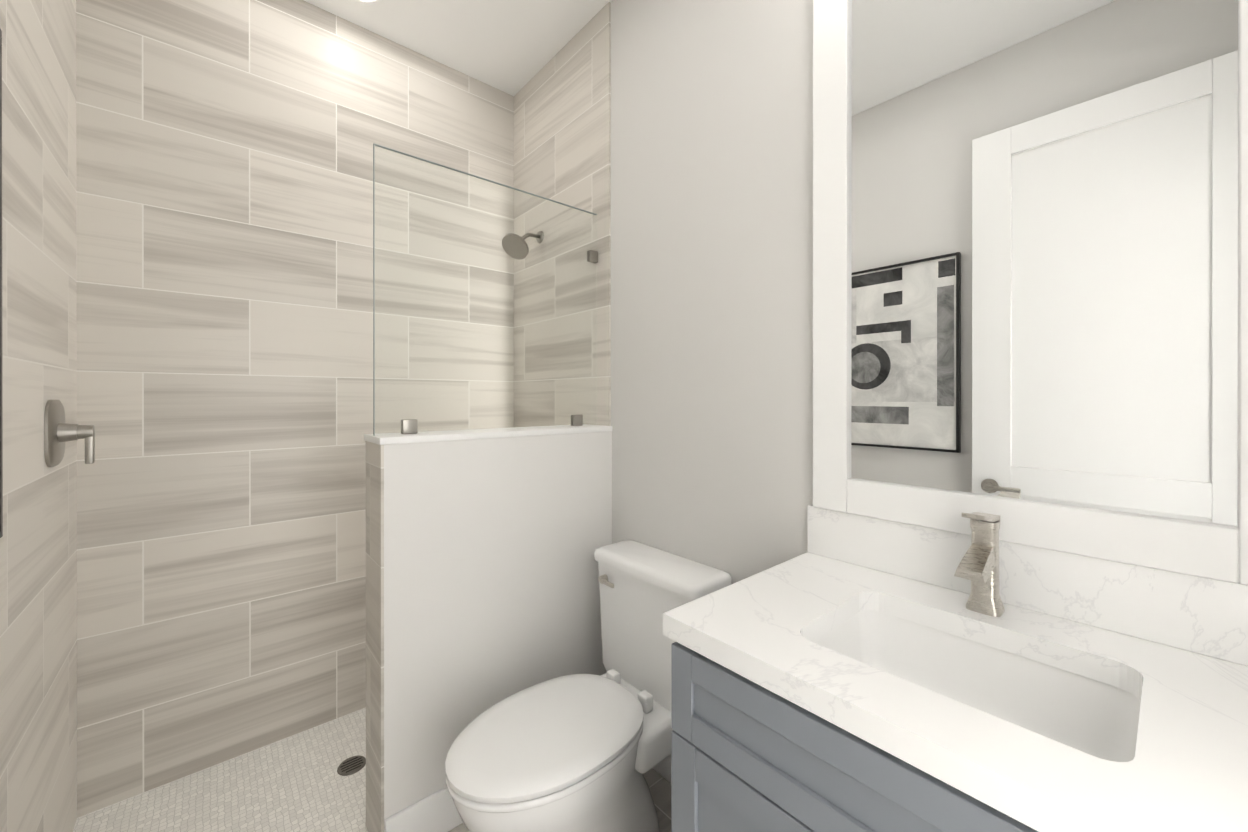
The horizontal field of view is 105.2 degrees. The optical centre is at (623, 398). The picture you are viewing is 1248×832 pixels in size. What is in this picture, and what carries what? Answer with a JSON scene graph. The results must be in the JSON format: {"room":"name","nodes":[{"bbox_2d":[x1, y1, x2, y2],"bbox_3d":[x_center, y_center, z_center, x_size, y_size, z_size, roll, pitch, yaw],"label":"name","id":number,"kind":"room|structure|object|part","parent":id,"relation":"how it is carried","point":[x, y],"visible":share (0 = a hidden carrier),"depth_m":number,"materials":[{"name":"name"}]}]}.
{"room":"bathroom","nodes":[
{"label":"bathroom","id":0,"kind":"room"},
{"bbox_2d":[304,0,612,95],"bbox_3d":[-0.310,-1.621,1.024,1.728,0.100,2.769,0,0,-41],"label":"ceiling","id":1,"kind":"structure","parent":0,"point":[513,47],"depth_m":2.03,"materials":[{"name":"white paint"}]},
{"bbox_2d":[357,0,377,3],"bbox_3d":[-1.011,-1.569,1.833,0.124,0.004,0.124,0,0,-41],"label":"recessed light","id":2,"kind":"object","parent":1,"relation":"in","point":[370,2],"visible":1,"depth_m":1.88,"materials":[{"name":"white paint"}]},
{"bbox_2d":[364,424,611,831],"bbox_3d":[-0.424,0.715,1.679,0.844,1.209,0.183,0,0,-41],"label":"wall","id":3,"kind":"structure","parent":0,"point":[494,538],"depth_m":1.53,"materials":[{"name":"white paint"}]},
{"bbox_2d":[366,441,383,831],"bbox_3d":[-0.734,0.726,1.405,0.008,1.189,0.167,0,0,-41],"label":"wall tiles","id":4,"kind":"structure","parent":3,"relation":"attached to","point":[374,637],"depth_m":1.39,"materials":[{"name":"beige tile"}]},
{"bbox_2d":[385,787,462,831],"bbox_3d":[-0.357,1.254,1.612,0.832,0.132,0.014,0,0,-41],"label":"baseboard","id":5,"kind":"structure","parent":3,"relation":"attached to","point":[437,811],"depth_m":1.41,"materials":[{"name":"white paint"}]},
{"bbox_2d":[373,143,597,435],"bbox_3d":[-0.425,-0.320,1.678,0.829,0.861,0.022,0,0,-41],"label":"glass panel","id":6,"kind":"object","parent":3,"relation":"on","point":[409,426],"visible":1,"depth_m":1.53,"materials":[{"name":"clear glass"}]},
{"bbox_2d":[611,0,812,583],"bbox_3d":[0.305,-0.126,1.559,0.100,2.891,2.769,0,0,-41],"label":"wall","id":7,"kind":"structure","parent":0,"point":[712,273],"depth_m":1.51,"materials":[{"name":"white paint"}]},
{"bbox_2d":[514,2,610,426],"bbox_3d":[-0.316,-0.126,2.194,0.008,2.891,0.795,0,0,-41],"label":"wall tiles","id":8,"kind":"structure","parent":7,"relation":"attached to","point":[562,125],"depth_m":2.12,"materials":[{"name":"beige tile"}]},
{"bbox_2d":[502,231,543,259],"bbox_3d":[-0.453,-0.716,2.180,0.215,0.169,0.146,0,0,-41],"label":"shower head","id":9,"kind":"object","parent":8,"relation":"attached to","point":[511,248],"depth_m":2.14},
{"bbox_2d":[653,755,670,782],"bbox_3d":[0.223,1.254,1.568,0.014,0.132,0.811,0,0,-41],"label":"baseboard","id":10,"kind":"structure","parent":7,"relation":"attached to","point":[662,768],"depth_m":1.65,"materials":[{"name":"white paint"}]},
{"bbox_2d":[808,505,1247,665],"bbox_3d":[0.792,0.343,0.902,0.020,0.123,0.932,0,0,-41],"label":"backsplash","id":11,"kind":"structure","parent":7,"relation":"attached to","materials":[{"name":"stone"}]},
{"bbox_2d":[813,0,1247,584],"bbox_3d":[0.747,-0.408,0.951,0.027,1.378,0.764,0,0,-41],"label":"mirror","id":12,"kind":"object","parent":7,"relation":"attached to","point":[1029,272],"visible":1,"depth_m":0.90,"materials":[{"name":"mirror"}]},
{"bbox_3d":[-1.184,-0.126,2.034,1.728,2.891,0.100,0,0,-41],"label":"wall","id":13,"kind":"structure","parent":0,"visible":0},
{"bbox_2d":[76,0,513,817],"bbox_3d":[-1.148,-0.126,1.993,1.512,2.891,0.008,0,0,-41],"label":"wall tile","id":14,"kind":"structure","parent":13,"relation":"attached to","point":[224,236],"depth_m":1.78,"materials":[{"name":"beige tile"}]},
{"bbox_3d":[-0.925,-0.124,0.493,0.100,2.891,2.769,0,0,-41],"label":"wall","id":15,"kind":"structure","parent":0,"visible":0},
{"bbox_2d":[0,29,2,537],"bbox_3d":[-0.926,-0.214,0.593,0.029,0.950,0.778,0,0,-41],"label":"framed artwork","id":16,"kind":"object","parent":15,"relation":"attached to","point":[1,476],"visible":1,"depth_m":0.89,"materials":[{"name":"black"}]},
{"bbox_2d":[0,0,76,831],"bbox_3d":[-1.459,-0.125,1.191,0.008,2.891,0.814,0,0,-41],"label":"wall tiles","id":17,"kind":"structure","parent":15,"relation":"attached to","point":[38,666],"depth_m":1.16,"materials":[{"name":"beige tile"}]},
{"bbox_2d":[44,400,94,466],"bbox_3d":[-1.488,0.092,1.289,0.075,0.176,0.164,0,0,-41],"label":"valve","id":18,"kind":"object","parent":17,"relation":"attached to","point":[59,432],"visible":1,"depth_m":1.26,"materials":[{"name":"silver metal"}]},
{"label":"outside","id":19,"kind":"structure","parent":0,"visible":0},
{"bbox_2d":[73,708,670,831],"bbox_3d":[-0.310,1.371,1.027,1.728,0.100,2.769,0,0,-41],"label":"floor","id":20,"kind":"structure","parent":19,"point":[296,783],"depth_m":1.58,"materials":[{"name":"tile"}]},
{"bbox_2d":[337,755,365,775],"bbox_3d":[-0.977,1.317,1.711,0.092,0.004,0.092,0,0,-41],"label":"drain","id":21,"kind":"object","parent":20,"relation":"on","point":[351,765],"visible":0.94,"depth_m":1.71,"materials":[{"name":"silver metal"}]},
{"bbox_2d":[445,540,731,831],"bbox_3d":[-0.114,0.925,1.369,0.781,0.791,0.480,0,0,-41],"label":"toilet","id":22,"kind":"object","parent":20,"relation":"on","point":[577,753],"visible":0.94,"depth_m":1.31,"materials":[{"name":"white ceramic"}]},
{"bbox_3d":[-0.191,0.905,1.302,0.576,0.051,0.384,0,0,-41],"label":"seat","id":23,"kind":"part","parent":22,"relation":"part of","materials":[{"name":"white plastic"}]},
{"bbox_3d":[-0.054,0.620,1.609,0.027,0.028,0.084,0,0,-41],"label":"lever","id":24,"kind":"part","parent":22,"relation":"part of","materials":[{"name":"silver metal"}]},
{"bbox_2d":[663,505,1247,831],"bbox_3d":[0.589,0.765,0.727,0.558,1.112,0.932,0,0,-41],"label":"bathroom vanity","id":25,"kind":"object","parent":20,"relation":"on","point":[847,672],"visible":0.98,"depth_m":0.76,"materials":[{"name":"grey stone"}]},
{"bbox_3d":[0.243,0.914,0.722,0.020,0.589,0.454,0,0,-41],"label":"door","id":26,"kind":"part","parent":25,"relation":"part of","materials":[{"name":"grey wood"}]},
{"bbox_3d":[0.393,0.536,0.549,0.020,0.159,0.911,0,0,-41],"label":"drawer","id":27,"kind":"part","parent":25,"relation":"part of","materials":[{"name":"grey wood"}]},
{"bbox_2d":[814,610,1140,761],"bbox_3d":[0.533,0.512,0.765,0.324,0.135,0.424,0,0,-41],"label":"basin","id":28,"kind":"object","parent":25,"relation":"in","point":[1087,711],"depth_m":0.84,"materials":[{"name":"white ceramic"}]},
{"bbox_2d":[954,512,1004,616],"bbox_3d":[0.661,0.306,0.886,0.135,0.196,0.054,0,0,-41],"label":"faucet","id":29,"kind":"object","parent":25,"relation":"on","point":[980,563],"depth_m":0.89,"materials":[{"name":"silver metal"}]}
]}

